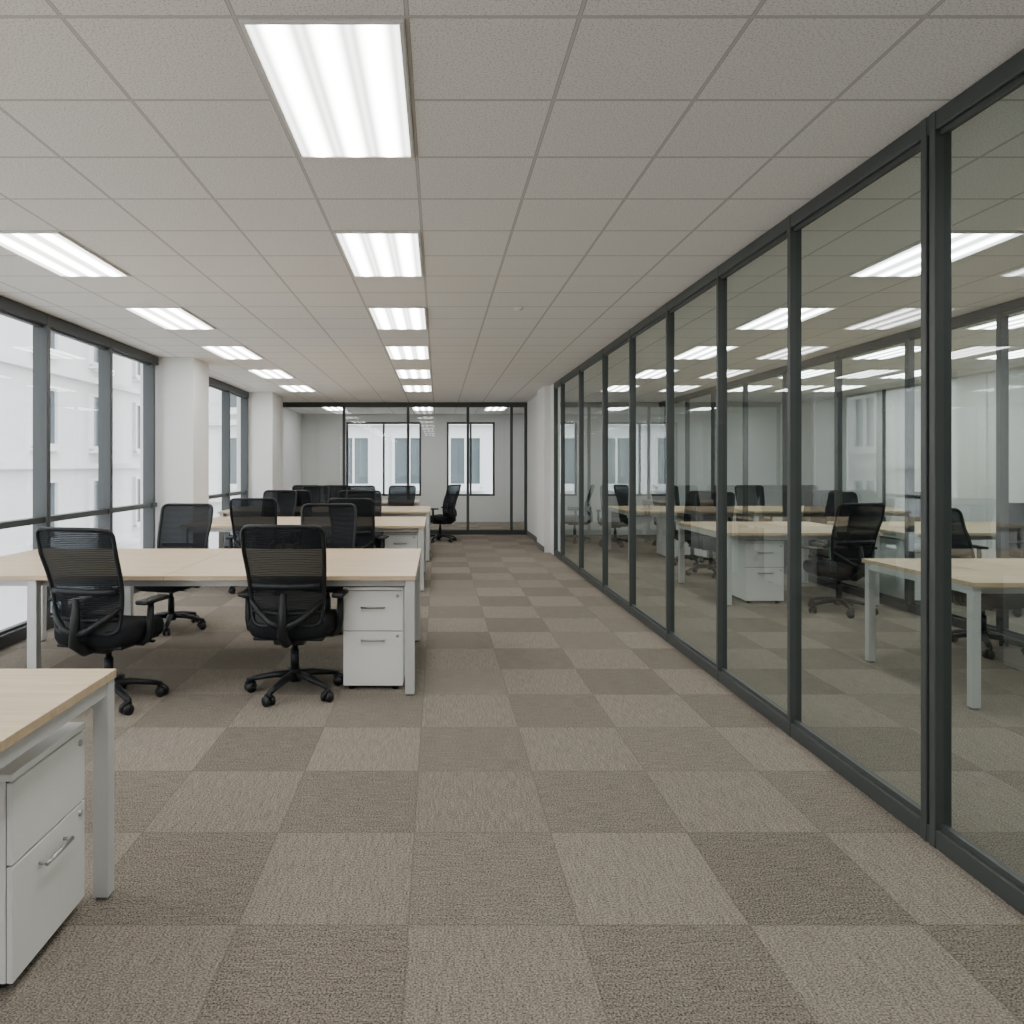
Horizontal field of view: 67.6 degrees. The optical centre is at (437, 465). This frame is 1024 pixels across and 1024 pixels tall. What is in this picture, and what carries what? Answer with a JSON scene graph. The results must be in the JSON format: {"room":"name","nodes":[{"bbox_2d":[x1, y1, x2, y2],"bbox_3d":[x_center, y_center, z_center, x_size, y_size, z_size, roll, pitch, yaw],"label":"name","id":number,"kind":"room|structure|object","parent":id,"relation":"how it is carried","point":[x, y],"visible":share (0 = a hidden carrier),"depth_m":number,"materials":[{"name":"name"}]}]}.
{"room":"open-plan office","nodes":[
{"label":"open-plan office","id":0,"kind":"room"},
{"bbox_2d":[140,357,208,548],"bbox_3d":[-3.235,0.050,9.370,0.630,2.700,0.620,0,0,0],"label":"wall pillar","id":1,"kind":"structure","parent":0,"point":[181,383],"depth_m":9.06,"materials":[{"name":"white paint"}]},
{"bbox_2d":[0,295,158,649],"bbox_3d":[-3.390,0.050,3.230,0.126,2.700,11.660,0,0,0],"label":"window","id":2,"kind":"structure","parent":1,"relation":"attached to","point":[43,324],"depth_m":7.20,"materials":[{"name":"metal"}]},
{"bbox_2d":[237,392,301,497],"bbox_3d":[-3.235,0.050,16.200,0.630,2.700,5.600,0,0,0],"label":"wall","id":3,"kind":"structure","parent":0,"point":[275,430],"depth_m":13.40,"materials":[{"name":"white paint"}]},
{"bbox_2d":[209,377,248,548],"bbox_3d":[-3.390,0.050,11.540,0.126,2.700,3.720,0,0,0],"label":"window","id":4,"kind":"structure","parent":3,"relation":"in","point":[226,389],"depth_m":12.12,"materials":[{"name":"metal"}]},
{"bbox_2d":[283,402,526,534],"bbox_3d":[-0.740,0.050,15.530,5.120,2.700,0.066,0,0,0],"label":"glass wall","id":5,"kind":"structure","parent":0,"point":[344,405],"depth_m":15.50,"materials":[{"name":"metal"}]},
{"bbox_2d":[302,414,523,521],"bbox_3d":[2.100,0.050,19.100,11.400,2.700,0.200,0,0,0],"label":"wall","id":6,"kind":"structure","parent":0,"point":[322,434],"depth_m":19.00,"materials":[{"name":"white paint"}]},
{"bbox_2d":[346,422,420,495],"bbox_3d":[-1.360,-0.175,19.065,1.880,1.850,0.070,0,0,0],"label":"window","id":7,"kind":"structure","parent":6,"relation":"in","point":[347,423],"depth_m":19.03,"materials":[{"name":"metal"}]},
{"bbox_2d":[447,422,494,495],"bbox_3d":[0.820,-0.175,19.065,1.200,1.850,0.070,0,0,0],"label":"window","id":8,"kind":"structure","parent":6,"relation":"in","point":[448,423],"depth_m":19.03,"materials":[{"name":"metal"}]},
{"bbox_2d":[0,522,1023,1023],"bbox_3d":[2.100,1.460,8.200,11.400,0.120,22.000,0,0,0],"label":"floor","id":9,"kind":"structure","parent":0,"point":[566,818],"depth_m":2.90,"materials":[{"name":"carpet"}]},
{"bbox_2d":[0,722,84,987],"bbox_3d":[-1.370,1.107,2.215,0.550,0.585,0.415,0,0,0],"label":"drawer pedestal","id":10,"kind":"object","parent":9,"relation":"on","point":[42,789],"visible":0.99,"depth_m":2.15,"materials":[{"name":"white paint"}]},
{"bbox_2d":[0,669,115,899],"bbox_3d":[-2.127,1.032,1.732,2.145,0.735,1.525,0,0,0],"label":"office desk","id":11,"kind":"object","parent":9,"relation":"on","point":[34,703],"visible":1,"depth_m":2.37,"materials":[{"name":"brown wood"}]},
{"bbox_2d":[35,527,169,715],"bbox_3d":[-1.956,0.869,4.472,0.650,1.062,0.657,0,0,12],"label":"office chair","id":12,"kind":"object","parent":9,"relation":"on","point":[82,567],"visible":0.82,"depth_m":4.26,"materials":[{"name":"black fabric"}]},
{"bbox_2d":[134,503,213,635],"bbox_3d":[-2.296,0.869,6.578,0.650,1.062,0.657,0,0,8],"label":"office chair","id":13,"kind":"object","parent":9,"relation":"on","point":[181,525],"visible":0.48,"depth_m":6.80,"materials":[{"name":"black fabric"}]},
{"bbox_2d":[0,549,420,695],"bbox_3d":[-1.677,1.032,5.360,3.085,0.735,1.520,0,0,0],"label":"office desk","id":14,"kind":"object","parent":9,"relation":"on","point":[139,567],"visible":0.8,"depth_m":4.79,"materials":[{"name":"brown wood"}]},
{"bbox_2d":[226,498,276,597],"bbox_3d":[-1.978,0.869,8.322,0.650,1.062,0.657,0,0,-4],"label":"office chair","id":15,"kind":"object","parent":9,"relation":"on","point":[243,511],"visible":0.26,"depth_m":8.06,"materials":[{"name":"black fabric"}]},
{"bbox_2d":[263,490,297,516],"bbox_3d":[-2.246,0.869,10.378,0.650,1.062,0.657,0,0,8],"label":"office chair","id":16,"kind":"object","parent":9,"relation":"on","point":[286,502],"visible":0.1,"depth_m":10.64,"materials":[{"name":"black fabric"}]},
{"bbox_2d":[238,524,348,706],"bbox_3d":[-0.886,0.869,4.671,0.650,1.062,0.657,0,0,3],"label":"office chair","id":17,"kind":"object","parent":9,"relation":"on","point":[285,565],"visible":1,"depth_m":4.47,"materials":[{"name":"black fabric"}]},
{"bbox_2d":[284,490,311,516],"bbox_3d":[-1.985,0.869,10.972,0.650,1.062,0.657,0,0,10],"label":"office chair","id":18,"kind":"object","parent":9,"relation":"on","point":[304,496],"visible":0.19,"depth_m":10.68,"materials":[{"name":"black fabric"}]},
{"bbox_2d":[292,485,304,489],"bbox_3d":[-2.348,0.869,13.722,0.650,1.062,0.657,0,0,-4],"label":"office chair","id":19,"kind":"object","parent":9,"relation":"on","point":[295,487],"visible":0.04,"depth_m":13.41,"materials":[{"name":"black fabric"}]},
{"bbox_2d":[182,517,426,591],"bbox_3d":[-1.515,1.032,9.215,2.730,0.735,1.530,0,0,0],"label":"office desk","id":20,"kind":"object","parent":9,"relation":"on","point":[221,525],"visible":0.3,"depth_m":8.64,"materials":[{"name":"brown wood"}]},
{"bbox_2d":[302,485,329,502],"bbox_3d":[-2.148,0.869,12.979,0.650,1.062,0.657,0,0,4],"label":"office chair","id":21,"kind":"object","parent":9,"relation":"on","point":[319,493],"visible":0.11,"depth_m":13.26,"materials":[{"name":"black fabric"}]},
{"bbox_2d":[218,506,430,561],"bbox_3d":[-1.670,1.032,11.850,3.100,0.735,1.500,0,0,0],"label":"office desk","id":22,"kind":"object","parent":9,"relation":"on","point":[387,511],"visible":0.35,"depth_m":11.20,"materials":[{"name":"brown wood"}]},
{"bbox_2d":[301,503,356,634],"bbox_3d":[-0.953,0.869,6.578,0.650,1.062,0.657,0,0,-6],"label":"office chair","id":23,"kind":"object","parent":9,"relation":"on","point":[338,521],"visible":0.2,"depth_m":6.84,"materials":[{"name":"black fabric"}]},
{"bbox_2d":[328,485,348,498],"bbox_3d":[-1.753,0.869,13.722,0.650,1.062,0.657,0,0,6],"label":"office chair","id":24,"kind":"object","parent":9,"relation":"on","point":[334,489],"visible":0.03,"depth_m":13.42,"materials":[{"name":"black fabric"}]},
{"bbox_2d":[338,490,348,497],"bbox_3d":[-1.196,0.869,10.972,0.650,1.062,0.657,0,0,-8],"label":"office chair","id":25,"kind":"object","parent":9,"relation":"on","point":[342,493],"visible":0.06,"depth_m":10.66,"materials":[{"name":"black fabric"}]},
{"bbox_2d":[328,498,388,548],"bbox_3d":[-0.884,0.869,8.322,0.650,1.062,0.657,0,0,8],"label":"office chair","id":26,"kind":"object","parent":9,"relation":"on","point":[365,531],"visible":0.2,"depth_m":8.07,"materials":[{"name":"black fabric"}]},
{"bbox_2d":[347,485,377,547],"bbox_3d":[-1.304,0.869,12.978,0.650,1.062,0.657,0,0,-8],"label":"office chair","id":27,"kind":"object","parent":9,"relation":"on","point":[350,487],"visible":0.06,"depth_m":13.27,"materials":[{"name":"black fabric"}]},
{"bbox_2d":[346,490,382,544],"bbox_3d":[-0.985,0.869,10.278,0.650,1.062,0.657,0,0,-10],"label":"office chair","id":28,"kind":"object","parent":9,"relation":"on","point":[375,495],"visible":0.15,"depth_m":10.55,"materials":[{"name":"black fabric"}]},
{"bbox_2d":[343,586,404,688],"bbox_3d":[-0.405,1.077,4.985,0.375,0.645,0.550,0,0,0],"label":"drawer pedestal","id":29,"kind":"object","parent":9,"relation":"on","point":[374,616],"visible":0.84,"depth_m":4.74,"materials":[{"name":"white paint"}]},
{"bbox_2d":[378,485,415,547],"bbox_3d":[-0.693,0.869,13.028,0.650,1.062,0.657,0,0,15],"label":"office chair","id":30,"kind":"object","parent":9,"relation":"on","point":[398,495],"visible":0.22,"depth_m":13.28,"materials":[{"name":"black fabric"}]},
{"bbox_2d":[383,532,417,548],"bbox_3d":[-0.430,1.080,8.895,0.385,0.640,0.550,0,0,0],"label":"drawer pedestal","id":31,"kind":"object","parent":9,"relation":"on","point":[396,540],"visible":0.29,"depth_m":8.65,"materials":[{"name":"white paint"}]},
{"bbox_2d":[382,499,419,505],"bbox_3d":[-1.580,1.032,14.500,2.440,0.735,1.200,0,0,0],"label":"office desk","id":32,"kind":"object","parent":9,"relation":"on","point":[384,501],"visible":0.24,"depth_m":14.13,"materials":[{"name":"brown wood"}]},
{"bbox_2d":[397,516,422,548],"bbox_3d":[-0.430,1.080,11.545,0.385,0.640,0.550,0,0,0],"label":"drawer pedestal","id":33,"kind":"object","parent":9,"relation":"on","point":[397,516],"visible":0.02,"depth_m":11.44,"materials":[{"name":"white paint"}]},
{"bbox_2d":[424,484,460,542],"bbox_3d":[0.065,0.869,14.086,0.657,1.062,0.650,0,0,30],"label":"office chair","id":34,"kind":"object","parent":9,"relation":"on","point":[449,514],"visible":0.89,"depth_m":13.91,"materials":[{"name":"black fabric"}]},
{"bbox_2d":[565,484,594,543],"bbox_3d":[2.528,0.869,13.895,0.657,1.062,0.650,0,0,10],"label":"office chair","id":35,"kind":"object","parent":9,"relation":"on","point":[569,519],"visible":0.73,"depth_m":13.73,"materials":[{"name":"grey fabric"}]},
{"bbox_2d":[596,485,628,547],"bbox_3d":[3.105,0.869,13.328,0.650,1.062,0.657,0,0,10],"label":"office chair","id":36,"kind":"object","parent":9,"relation":"on","point":[618,495],"visible":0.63,"depth_m":13.51,"materials":[{"name":"black fabric"}]},
{"bbox_2d":[651,485,679,545],"bbox_3d":[4.048,0.869,13.228,0.650,1.062,0.657,0,0,-5],"label":"office chair","id":37,"kind":"object","parent":9,"relation":"on","point":[658,492],"visible":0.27,"depth_m":13.47,"materials":[{"name":"grey fabric"}]},
{"bbox_2d":[608,506,737,559],"bbox_3d":[3.610,1.032,11.950,1.620,0.735,1.500,0,0,0],"label":"office desk","id":38,"kind":"object","parent":9,"relation":"on","point":[641,511],"visible":0.34,"depth_m":11.62,"materials":[{"name":"brown wood"}]},
{"bbox_2d":[657,516,706,556],"bbox_3d":[3.750,1.090,11.710,0.600,0.620,0.580,0,0,0],"label":"drawer pedestal","id":39,"kind":"object","parent":9,"relation":"on","point":[661,520],"visible":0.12,"depth_m":11.58,"materials":[{"name":"white paint"}]},
{"bbox_2d":[674,491,715,565],"bbox_3d":[3.605,0.869,10.722,0.650,1.062,0.657,0,0,-10],"label":"office chair","id":40,"kind":"object","parent":9,"relation":"on","point":[689,510],"visible":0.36,"depth_m":10.51,"materials":[{"name":"black fabric"}]},
{"bbox_2d":[685,491,734,577],"bbox_3d":[3.514,0.869,9.775,0.650,1.062,0.657,0,0,30],"label":"office chair","id":41,"kind":"object","parent":9,"relation":"on","point":[705,501],"visible":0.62,"depth_m":9.91,"materials":[{"name":"black fabric"}]},
{"bbox_2d":[735,485,772,521],"bbox_3d":[5.503,0.869,13.228,0.650,1.062,0.657,0,0,5],"label":"office chair","id":42,"kind":"object","parent":9,"relation":"on","point":[756,497],"visible":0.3,"depth_m":13.46,"materials":[{"name":"black fabric"}]},
{"bbox_2d":[732,540,783,602],"bbox_3d":[3.320,1.080,7.980,0.390,0.640,0.580,0,0,0],"label":"drawer pedestal","id":43,"kind":"object","parent":9,"relation":"on","point":[757,565],"visible":0.89,"depth_m":7.72,"materials":[{"name":"white paint"}]},
{"bbox_2d":[676,522,882,605],"bbox_3d":[3.635,1.032,8.325,1.570,0.735,1.550,0,0,0],"label":"office desk","id":44,"kind":"object","parent":9,"relation":"on","point":[735,530],"visible":0.66,"depth_m":7.96,"materials":[{"name":"brown wood"}]},
{"bbox_2d":[802,485,829,547],"bbox_3d":[6.500,0.869,13.229,0.650,1.062,0.657,0,0,0],"label":"office chair","id":45,"kind":"object","parent":9,"relation":"on","point":[805,488],"visible":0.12,"depth_m":13.50,"materials":[{"name":"black fabric"}]},
{"bbox_2d":[803,490,833,559],"bbox_3d":[5.402,0.869,10.972,0.650,1.062,0.657,0,0,-5],"label":"office chair","id":46,"kind":"object","parent":9,"relation":"on","point":[813,511],"visible":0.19,"depth_m":10.74,"materials":[{"name":"black fabric"}]},
{"bbox_2d":[734,506,904,521],"bbox_3d":[5.980,1.032,11.950,2.640,0.735,1.500,0,0,0],"label":"office desk","id":47,"kind":"object","parent":9,"relation":"on","point":[756,512],"visible":0.18,"depth_m":11.36,"materials":[{"name":"brown wood"}]},
{"bbox_2d":[821,492,857,545],"bbox_3d":[5.298,0.869,9.728,0.650,1.062,0.657,0,0,-5],"label":"office chair","id":48,"kind":"object","parent":9,"relation":"on","point":[827,498],"visible":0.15,"depth_m":10.00,"materials":[{"name":"black fabric"}]},
{"bbox_2d":[802,503,885,618],"bbox_3d":[3.845,0.869,7.252,0.650,1.062,0.657,0,0,-10],"label":"office chair","id":49,"kind":"object","parent":9,"relation":"on","point":[856,526],"visible":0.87,"depth_m":7.04,"materials":[{"name":"black fabric"}]},
{"bbox_2d":[879,536,920,599],"bbox_3d":[4.950,1.080,8.010,0.390,0.640,0.580,0,0,0],"label":"drawer pedestal","id":50,"kind":"object","parent":9,"relation":"on","point":[889,547],"visible":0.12,"depth_m":7.93,"materials":[{"name":"white paint"}]},
{"bbox_2d":[827,522,995,599],"bbox_3d":[5.980,1.032,8.325,2.640,0.735,1.550,0,0,0],"label":"office desk","id":51,"kind":"object","parent":9,"relation":"on","point":[976,530],"visible":0.18,"depth_m":7.95,"materials":[{"name":"brown wood"}]},
{"bbox_2d":[915,491,920,521],"bbox_3d":[6.405,0.869,9.778,0.650,1.062,0.657,0,0,10],"label":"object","id":52,"kind":"object","parent":9,"relation":"on","point":[917,493],"visible":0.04,"depth_m":10.05,"materials":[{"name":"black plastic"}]},
{"bbox_2d":[862,558,1023,709],"bbox_3d":[3.735,1.032,4.900,1.370,0.735,1.140,0,0,0],"label":"office desk","id":53,"kind":"object","parent":9,"relation":"on","point":[973,577],"visible":1,"depth_m":4.75,"materials":[{"name":"brown wood"}]},
{"bbox_2d":[952,508,1023,659],"bbox_3d":[4.128,0.869,5.806,0.650,1.062,0.657,0,0,-25],"label":"office chair","id":54,"kind":"object","parent":9,"relation":"on","point":[962,547],"visible":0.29,"depth_m":5.71,"materials":[{"name":"black plastic"}]},
{"bbox_2d":[972,503,1023,616],"bbox_3d":[5.496,0.869,7.272,0.650,1.062,0.657,0,0,8],"label":"office chair","id":55,"kind":"object","parent":9,"relation":"on","point":[1016,510],"visible":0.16,"depth_m":7.05,"materials":[{"name":"black plastic"}]},
{"bbox_2d":[0,0,1023,413],"bbox_3d":[2.100,-1.360,8.200,11.400,0.120,22.000,0,0,0],"label":"ceiling","id":56,"kind":"structure","parent":0,"point":[578,165],"depth_m":3.46,"materials":[{"name":"tile"}]},
{"bbox_2d":[0,231,129,276],"bbox_3d":[-2.340,-1.295,4.700,0.480,0.010,0.980,0,0,0],"label":"ceiling light panel","id":57,"kind":"object","parent":56,"relation":"in","point":[54,252],"depth_m":4.64,"materials":[{"name":"white plastic"}]},
{"bbox_2d":[122,307,215,329],"bbox_3d":[-2.340,-1.295,6.700,0.480,0.010,0.980,0,0,0],"label":"ceiling light panel","id":58,"kind":"object","parent":56,"relation":"in","point":[167,318],"depth_m":6.65,"materials":[{"name":"white plastic"}]},
{"bbox_2d":[199,346,263,358],"bbox_3d":[-2.340,-1.295,8.700,0.480,0.010,0.980,0,0,0],"label":"ceiling light panel","id":59,"kind":"object","parent":56,"relation":"in","point":[225,352],"depth_m":8.65,"materials":[{"name":"white plastic"}]},
{"bbox_2d":[246,369,294,377],"bbox_3d":[-2.340,-1.295,10.700,0.480,0.010,0.980,0,0,0],"label":"ceiling light panel","id":60,"kind":"object","parent":56,"relation":"in","point":[263,373],"depth_m":10.62,"materials":[{"name":"white plastic"}]},
{"bbox_2d":[277,385,316,391],"bbox_3d":[-2.340,-1.295,12.700,0.480,0.010,0.980,0,0,0],"label":"ceiling light panel","id":61,"kind":"object","parent":56,"relation":"in","point":[291,388],"depth_m":12.68,"materials":[{"name":"white plastic"}]},
{"bbox_2d":[239,19,413,157],"bbox_3d":[-0.340,-1.295,2.700,0.480,0.010,0.980,0,0,0],"label":"ceiling light panel","id":62,"kind":"object","parent":56,"relation":"in","point":[339,88],"depth_m":2.56,"materials":[{"name":"white plastic"}]},
{"bbox_2d":[321,407,347,410],"bbox_3d":[-2.340,-1.295,17.200,0.480,0.010,0.980,0,0,0],"label":"ceiling light panel","id":63,"kind":"object","parent":56,"relation":"in","point":[326,408],"depth_m":17.14,"materials":[{"name":"white plastic"}]},
{"bbox_2d":[333,231,422,276],"bbox_3d":[-0.340,-1.295,4.700,0.480,0.010,0.980,0,0,0],"label":"ceiling light panel","id":64,"kind":"object","parent":56,"relation":"in","point":[366,253],"depth_m":4.61,"materials":[{"name":"white plastic"}]},
{"bbox_2d":[367,307,426,329],"bbox_3d":[-0.340,-1.295,6.700,0.480,0.010,0.980,0,0,0],"label":"ceiling light panel","id":65,"kind":"object","parent":56,"relation":"in","point":[384,318],"depth_m":6.65,"materials":[{"name":"white plastic"}]},
{"bbox_2d":[384,346,429,358],"bbox_3d":[-0.340,-1.295,8.700,0.480,0.010,0.980,0,0,0],"label":"ceiling light panel","id":66,"kind":"object","parent":56,"relation":"in","point":[394,352],"depth_m":8.65,"materials":[{"name":"white plastic"}]},
{"bbox_2d":[395,369,430,377],"bbox_3d":[-0.340,-1.295,10.700,0.480,0.010,0.980,0,0,0],"label":"ceiling light panel","id":67,"kind":"object","parent":56,"relation":"in","point":[401,373],"depth_m":10.62,"materials":[{"name":"white plastic"}]},
{"bbox_2d":[402,385,431,391],"bbox_3d":[-0.340,-1.295,12.700,0.480,0.010,0.980,0,0,0],"label":"ceiling light panel","id":68,"kind":"object","parent":56,"relation":"in","point":[407,388],"depth_m":12.68,"materials":[{"name":"white plastic"}]},
{"bbox_2d":[412,407,433,410],"bbox_3d":[-0.340,-1.295,17.200,0.480,0.010,0.980,0,0,0],"label":"ceiling light panel","id":69,"kind":"object","parent":56,"relation":"in","point":[414,408],"depth_m":17.14,"materials":[{"name":"white plastic"}]},
{"bbox_2d":[484,407,507,410],"bbox_3d":[1.300,-1.295,17.200,0.480,0.010,0.980,0,0,0],"label":"ceiling light panel","id":70,"kind":"object","parent":56,"relation":"in","point":[487,408],"depth_m":17.14,"materials":[{"name":"white plastic"}]},
{"bbox_2d":[513,307,522,310],"bbox_3d":[0.660,-1.288,6.250,0.080,0.025,0.080,0,0,0],"label":"smoke detector","id":71,"kind":"object","parent":56,"relation":"attached to","point":[514,308],"visible":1,"depth_m":6.23,"materials":[{"name":"white paint"}]},
{"bbox_2d":[599,385,641,391],"bbox_3d":[3.030,-1.295,12.700,0.480,0.010,0.980,0,0,0],"label":"ceiling light panel","id":72,"kind":"object","parent":56,"relation":"in","point":[613,388],"depth_m":12.68,"materials":[{"name":"white plastic"}]},
{"bbox_2d":[628,369,680,377],"bbox_3d":[3.030,-1.295,10.700,0.480,0.010,0.980,0,0,0],"label":"ceiling light panel","id":73,"kind":"object","parent":56,"relation":"in","point":[647,373],"depth_m":10.63,"materials":[{"name":"white plastic"}]},
{"bbox_2d":[674,346,740,358],"bbox_3d":[3.030,-1.295,8.700,0.480,0.010,0.980,0,0,0],"label":"ceiling light panel","id":74,"kind":"object","parent":56,"relation":"in","point":[697,352],"depth_m":8.68,"materials":[{"name":"white plastic"}]},
{"bbox_2d":[727,385,776,391],"bbox_3d":[5.200,-1.295,12.700,0.480,0.010,0.980,0,0,0],"label":"ceiling light panel","id":75,"kind":"object","parent":56,"relation":"in","point":[751,388],"depth_m":12.66,"materials":[{"name":"white plastic"}]},
{"bbox_2d":[733,307,837,329],"bbox_3d":[3.030,-1.295,6.700,0.480,0.010,0.980,0,0,0],"label":"ceiling light panel","id":76,"kind":"object","parent":56,"relation":"in","point":[776,319],"depth_m":6.68,"materials":[{"name":"white plastic"}]},
{"bbox_2d":[776,369,842,377],"bbox_3d":[5.200,-1.295,10.700,0.480,0.010,0.980,0,0,0],"label":"ceiling light panel","id":77,"kind":"object","parent":56,"relation":"in","point":[808,373],"depth_m":10.52,"materials":[{"name":"white plastic"}]},
{"bbox_2d":[810,385,869,391],"bbox_3d":[6.700,-1.295,12.700,0.480,0.010,0.980,0,0,0],"label":"ceiling light panel","id":78,"kind":"object","parent":56,"relation":"in","point":[844,387],"depth_m":12.67,"materials":[{"name":"white plastic"}]},
{"bbox_2d":[848,346,920,358],"bbox_3d":[5.200,-1.295,8.700,0.480,0.010,0.980,0,0,0],"label":"ceiling light panel","id":79,"kind":"object","parent":56,"relation":"in","point":[896,351],"depth_m":8.76,"materials":[{"name":"white plastic"}]},
{"bbox_2d":[878,369,954,377],"bbox_3d":[6.700,-1.295,10.700,0.480,0.010,0.980,0,0,0],"label":"ceiling light panel","id":80,"kind":"object","parent":56,"relation":"in","point":[917,372],"depth_m":10.86,"materials":[{"name":"white plastic"}]},
{"bbox_2d":[847,231,1023,276],"bbox_3d":[3.030,-1.295,4.700,0.480,0.010,0.980,0,0,0],"label":"ceiling light panel","id":81,"kind":"object","parent":56,"relation":"in","point":[906,262],"depth_m":4.62,"materials":[{"name":"white plastic"}]},
{"bbox_2d":[962,313,1023,329],"bbox_3d":[5.200,-1.295,6.700,0.480,0.010,0.980,0,0,0],"label":"ceiling light panel","id":82,"kind":"object","parent":56,"relation":"in","point":[1016,321],"depth_m":6.96,"materials":[{"name":"white plastic"}]},
{"bbox_2d":[972,348,1023,358],"bbox_3d":[6.700,-1.295,8.700,0.480,0.010,0.980,0,0,0],"label":"ceiling light panel","id":83,"kind":"object","parent":56,"relation":"in","point":[1019,353],"depth_m":8.91,"materials":[{"name":"white plastic"}]},
{"bbox_2d":[527,384,560,554],"bbox_3d":[1.840,0.050,13.725,0.240,2.700,3.550,0,0,0],"label":"wall","id":84,"kind":"structure","parent":0,"point":[540,409],"depth_m":12.63,"materials":[{"name":"white paint"}]},
{"bbox_2d":[527,530,543,551],"bbox_3d":[1.764,1.355,13.900,0.112,0.090,3.200,0,0,0],"label":"baseboard","id":85,"kind":"structure","parent":84,"relation":"attached to","point":[538,545],"depth_m":13.95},
{"bbox_2d":[565,402,810,534],"bbox_3d":[4.780,0.050,15.570,5.640,2.700,0.140,0,0,0],"label":"wall","id":86,"kind":"structure","parent":0,"point":[764,418],"depth_m":15.50,"materials":[{"name":"white paint"}]},
{"bbox_2d":[554,48,1023,915],"bbox_3d":[1.847,0.050,4.675,0.063,2.700,14.550,0,0,0],"label":"glass wall","id":87,"kind":"structure","parent":0,"point":[932,137],"depth_m":3.14,"materials":[{"name":"metal"}]},
{"bbox_2d":[659,297,1023,646],"bbox_3d":[4.530,0.050,6.450,0.066,2.700,18.100,0,0,0],"label":"glass wall","id":88,"kind":"structure","parent":0,"point":[1001,312],"depth_m":7.31,"materials":[{"name":"metal"}]},
{"bbox_2d":[811,366,1023,557],"bbox_3d":[7.685,0.050,8.200,0.230,2.700,21.600,0,0,0],"label":"wall","id":89,"kind":"structure","parent":0,"point":[873,423],"depth_m":12.07,"materials":[{"name":"white paint"}]},
{"label":"outside","id":90,"kind":"structure","parent":0,"visible":0},
{"bbox_3d":[0.000,10.550,30.000,120.000,0.300,120.000,0,0,0],"label":"ground","id":91,"kind":"structure","parent":90,"visible":0},
{"bbox_2d":[0,315,139,629],"bbox_3d":[-15.850,-6.100,20.000,4.300,33.000,60.000,0,0,0],"label":"office building","id":92,"kind":"structure","parent":91,"relation":"on","point":[74,364],"depth_m":28.41,"materials":[{"name":"stone"}]},
{"bbox_2d":[209,387,492,548],"bbox_3d":[7.275,-6.210,31.850,37.550,33.220,4.300,0,0,0],"label":"office building","id":93,"kind":"structure","parent":91,"relation":"on","point":[365,441],"depth_m":30.00,"materials":[{"name":"stone"}]}
]}

